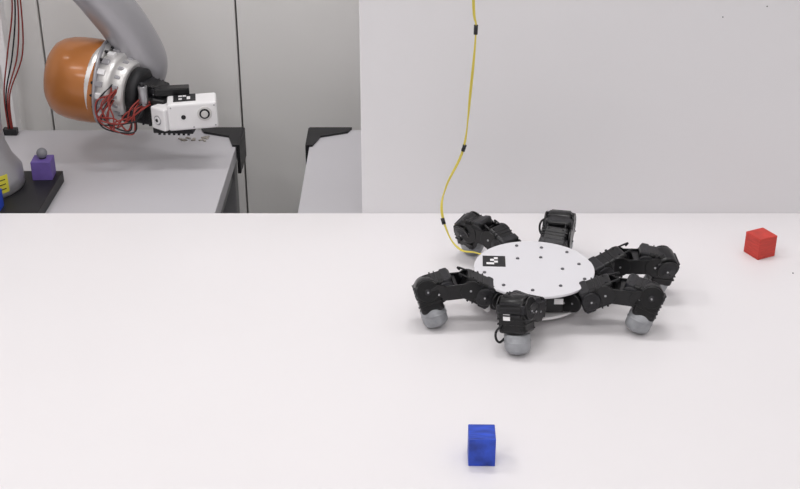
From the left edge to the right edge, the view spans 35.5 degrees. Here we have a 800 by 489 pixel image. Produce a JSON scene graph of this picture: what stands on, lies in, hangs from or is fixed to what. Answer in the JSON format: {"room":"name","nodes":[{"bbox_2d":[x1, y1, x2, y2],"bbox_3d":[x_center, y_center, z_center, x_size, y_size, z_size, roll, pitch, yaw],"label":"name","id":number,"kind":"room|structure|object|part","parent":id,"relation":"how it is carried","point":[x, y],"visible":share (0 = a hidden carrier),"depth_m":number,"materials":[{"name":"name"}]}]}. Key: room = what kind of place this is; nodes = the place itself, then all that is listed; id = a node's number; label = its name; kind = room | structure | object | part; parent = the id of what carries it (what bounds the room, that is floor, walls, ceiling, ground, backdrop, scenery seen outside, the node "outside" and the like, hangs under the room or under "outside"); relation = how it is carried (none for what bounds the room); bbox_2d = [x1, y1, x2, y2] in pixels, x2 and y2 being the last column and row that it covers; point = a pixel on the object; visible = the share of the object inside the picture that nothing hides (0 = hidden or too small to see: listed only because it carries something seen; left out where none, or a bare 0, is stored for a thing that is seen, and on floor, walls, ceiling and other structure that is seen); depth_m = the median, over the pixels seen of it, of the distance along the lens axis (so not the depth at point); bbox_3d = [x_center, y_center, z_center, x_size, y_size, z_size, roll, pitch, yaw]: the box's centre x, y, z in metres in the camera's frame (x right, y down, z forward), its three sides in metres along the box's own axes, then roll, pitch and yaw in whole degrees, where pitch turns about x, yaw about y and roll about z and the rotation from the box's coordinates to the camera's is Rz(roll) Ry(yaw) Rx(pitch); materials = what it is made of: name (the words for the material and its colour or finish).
{"room":"workspace","nodes":[
{"label":"workspace","id":0,"kind":"room"},
{"bbox_3d":[0.000,1.177,1.313,4.200,0.100,4.500,0,27,0],"label":"floor","id":1,"kind":"structure","parent":0,"visible":0},
{"bbox_2d":[0,0,21,129],"bbox_3d":[-0.953,-0.343,2.399,0.409,1.650,0.030,0,27,0],"label":"rack","id":2,"kind":"object","parent":1,"relation":"on","point":[15,115],"visible":0.25,"depth_m":2.39,"materials":[{"name":"plastic"}]},
{"bbox_2d":[5,127,245,212],"bbox_3d":[-0.896,0.199,2.340,1.207,0.734,0.417,0,27,0],"label":"lab table","id":3,"kind":"object","parent":1,"relation":"on","point":[105,171],"visible":0.46,"depth_m":2.21,"materials":[{"name":"laminate"}]},
{"bbox_2d":[0,0,218,212],"bbox_3d":[-0.583,-0.393,2.034,0.543,0.606,0.394,0,27,0],"label":"robot arm","id":4,"kind":"object","parent":3,"relation":"on","point":[122,75],"visible":1,"depth_m":2.14,"materials":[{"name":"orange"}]},
{"bbox_2d":[0,188,3,210],"bbox_3d":[-0.646,-0.071,1.990,0.022,0.030,0.022,0,27,0],"label":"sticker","id":5,"kind":"object","parent":4,"relation":"on","point":[1,195],"visible":1,"depth_m":1.99,"materials":[{"name":"paint"}]},
{"bbox_3d":[-0.715,-0.080,2.063,0.280,0.020,0.167,0,27,0],"label":"mounting plate","id":6,"kind":"part","parent":4,"relation":"part of","materials":[{"name":"black metal"}]},
{"bbox_2d":[30,155,55,179],"bbox_3d":[-0.600,-0.130,2.103,0.033,0.033,0.033,-1,27,-3],"label":"cube","id":7,"kind":"object","parent":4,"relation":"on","point":[42,169],"visible":0.98,"depth_m":2.09,"materials":[{"name":"paint"}]},
{"bbox_2d":[36,148,46,158],"bbox_3d":[-0.600,-0.153,2.094,0.018,0.018,0.018,0,27,0],"label":"ball","id":8,"kind":"object","parent":7,"relation":"on","point":[41,153],"visible":1,"depth_m":2.09,"materials":[{"name":"grey plastic"}]},
{"bbox_2d":[178,136,209,141],"bbox_3d":[-0.383,-0.196,2.316,0.057,0.002,0.027,0,27,0],"label":"wood shavings","id":9,"kind":"object","parent":3,"relation":"on","point":[204,137],"visible":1,"depth_m":2.31},
{"bbox_2d":[0,0,360,212],"bbox_3d":[-0.100,-0.591,2.562,3.400,1.950,0.466,0,27,0],"label":"wall","id":10,"kind":"structure","parent":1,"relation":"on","point":[276,70],"depth_m":2.45,"materials":[{"name":"grey paint"}]},
{"bbox_3d":[-0.884,-0.516,2.388,0.376,1.870,0.086,0,27,0],"label":"cabinet door","id":11,"kind":"part","parent":10,"relation":"part of","materials":[{"name":"paint"}]},
{"bbox_3d":[-0.505,-0.516,2.388,0.376,1.870,0.086,0,27,0],"label":"cabinet door","id":12,"kind":"part","parent":10,"relation":"part of","materials":[{"name":"paint"}]},
{"bbox_3d":[-0.127,-0.516,2.388,0.376,1.870,0.086,0,27,0],"label":"cabinet door","id":13,"kind":"part","parent":10,"relation":"part of","materials":[{"name":"paint"}]},
{"bbox_2d":[298,127,361,212],"bbox_3d":[0.339,0.190,2.357,1.023,0.734,0.379,0,27,0],"label":"lab table","id":14,"kind":"object","parent":1,"relation":"on","point":[332,182],"visible":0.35,"depth_m":2.18,"materials":[{"name":"laminate"}]},
{"bbox_2d":[0,213,799,488],"bbox_3d":[0.100,0.575,1.566,2.600,0.751,1.300,0,27,0],"label":"table","id":15,"kind":"object","parent":1,"relation":"on","point":[138,350],"visible":0.86,"depth_m":1.57,"materials":[{"name":"laminate"}]},
{"bbox_2d":[467,424,495,465],"bbox_3d":[0.091,0.223,1.392,0.030,0.036,0.030,1,27,1],"label":"cube","id":16,"kind":"object","parent":15,"relation":"on","point":[481,449],"visible":1,"depth_m":1.38,"materials":[{"name":"paint"}]},
{"bbox_2d":[412,0,679,354],"bbox_3d":[0.205,-0.707,1.336,0.342,1.750,0.336,7,27,13],"label":"robot","id":17,"kind":"object","parent":15,"relation":"on","point":[526,283],"visible":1,"depth_m":1.66,"materials":[{"name":"plastic"}]},
{"bbox_3d":[0.088,0.069,1.659,0.145,0.075,0.052,-4,27,-8],"label":"leg","id":18,"kind":"part","parent":17,"relation":"part of","materials":[{"name":"black plastic"}]},
{"bbox_3d":[0.138,0.005,1.793,0.055,0.069,0.155,-19,32,-33],"label":"leg","id":19,"kind":"part","parent":17,"relation":"part of","materials":[{"name":"black plastic"}]},
{"bbox_3d":[0.162,0.086,1.619,0.051,0.079,0.116,13,29,24],"label":"leg","id":20,"kind":"part","parent":17,"relation":"part of","materials":[{"name":"black plastic"}]},
{"bbox_3d":[0.181,0.033,1.692,0.163,0.006,0.163,0,27,0],"label":"plate","id":21,"kind":"part","parent":17,"relation":"part of","materials":[{"name":"plastic"}]},
{"bbox_3d":[0.218,0.002,1.793,0.053,0.073,0.150,7,27,14],"label":"leg","id":22,"kind":"part","parent":17,"relation":"part of","materials":[{"name":"black plastic"}]},
{"bbox_3d":[0.272,0.075,1.649,0.153,0.072,0.054,7,27,13],"label":"leg","id":23,"kind":"part","parent":17,"relation":"part of","materials":[{"name":"black plastic"}]},
{"bbox_3d":[0.298,0.039,1.719,0.165,0.074,0.049,-2,27,-4],"label":"leg","id":24,"kind":"part","parent":17,"relation":"part of","materials":[{"name":"black plastic"}]},
{"bbox_2d":[359,0,799,212],"bbox_3d":[0.640,-0.457,1.794,1.400,1.255,0.030,0,27,0],"label":"backboard","id":25,"kind":"object","parent":15,"relation":"attached to","point":[577,106],"visible":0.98,"depth_m":1.90,"materials":[{"name":"white"}]},
{"bbox_2d":[744,228,776,259],"bbox_3d":[0.532,-0.001,1.845,0.032,0.034,0.032,-12,29,-23],"label":"cube","id":26,"kind":"object","parent":15,"relation":"on","point":[760,243],"visible":1,"depth_m":1.83,"materials":[{"name":"paint"}]}
]}

